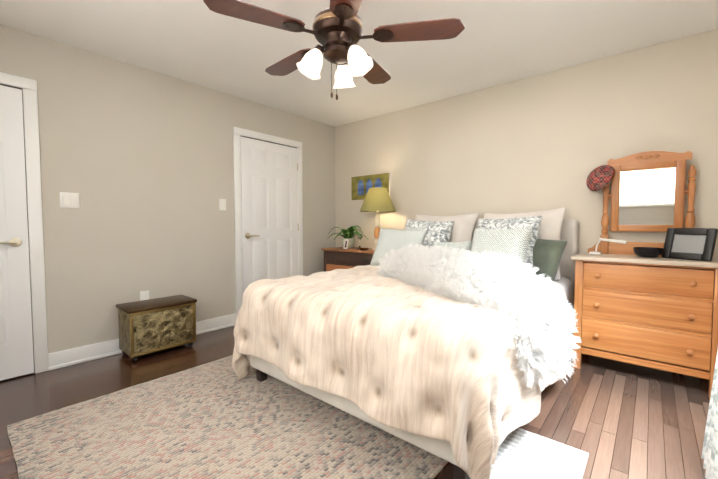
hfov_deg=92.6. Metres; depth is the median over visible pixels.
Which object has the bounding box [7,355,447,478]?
rug
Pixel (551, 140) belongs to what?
wall
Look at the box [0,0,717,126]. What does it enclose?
ceiling
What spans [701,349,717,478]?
panel
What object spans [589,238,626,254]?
desk lamp
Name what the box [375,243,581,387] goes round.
fur throw
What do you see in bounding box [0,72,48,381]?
door frame
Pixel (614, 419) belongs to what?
floor
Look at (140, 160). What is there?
wall
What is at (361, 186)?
picture
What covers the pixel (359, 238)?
glass candlestick
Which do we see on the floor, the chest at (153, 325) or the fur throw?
the chest at (153, 325)
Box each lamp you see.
[360,187,395,249]
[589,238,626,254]
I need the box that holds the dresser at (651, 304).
[571,151,717,398]
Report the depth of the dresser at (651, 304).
2.41 m
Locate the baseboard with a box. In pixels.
[48,313,236,370]
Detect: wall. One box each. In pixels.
[0,24,335,369]
[335,29,717,333]
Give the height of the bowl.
0.068 m
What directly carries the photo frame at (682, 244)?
attached to the dresser at (651, 304)
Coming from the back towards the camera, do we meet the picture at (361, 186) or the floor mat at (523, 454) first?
the picture at (361, 186)
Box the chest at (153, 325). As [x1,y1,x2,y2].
[116,295,196,361]
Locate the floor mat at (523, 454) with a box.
[490,428,588,478]
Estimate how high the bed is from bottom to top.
1.227 m
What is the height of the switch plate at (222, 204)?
0.118 m
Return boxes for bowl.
[633,247,662,257]
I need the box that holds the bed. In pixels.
[232,207,581,478]
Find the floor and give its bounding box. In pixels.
[0,326,709,478]
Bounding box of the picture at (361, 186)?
[351,173,388,199]
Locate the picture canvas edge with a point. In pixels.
(373, 174)
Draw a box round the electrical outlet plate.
[140,290,148,300]
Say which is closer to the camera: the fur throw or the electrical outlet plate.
the fur throw
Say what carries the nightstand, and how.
on the floor
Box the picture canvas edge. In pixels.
[351,172,389,200]
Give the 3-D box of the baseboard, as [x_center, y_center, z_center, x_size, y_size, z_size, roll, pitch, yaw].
[-1.816,0.886,3.127,0.023,0.125,1.520,2,3,40]
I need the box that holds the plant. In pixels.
[327,225,367,247]
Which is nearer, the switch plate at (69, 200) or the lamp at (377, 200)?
the switch plate at (69, 200)
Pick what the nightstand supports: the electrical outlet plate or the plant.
the plant
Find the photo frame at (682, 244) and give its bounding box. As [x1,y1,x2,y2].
[662,228,717,261]
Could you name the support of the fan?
hanging from the ceiling
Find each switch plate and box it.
[59,192,79,207]
[219,199,225,209]
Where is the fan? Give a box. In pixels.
[203,0,464,99]
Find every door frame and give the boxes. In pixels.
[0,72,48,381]
[233,127,302,314]
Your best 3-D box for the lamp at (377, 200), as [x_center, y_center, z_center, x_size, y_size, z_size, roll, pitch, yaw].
[0.221,-0.245,4.047,0.430,0.740,0.430,2,3,40]
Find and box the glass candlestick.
[357,237,361,248]

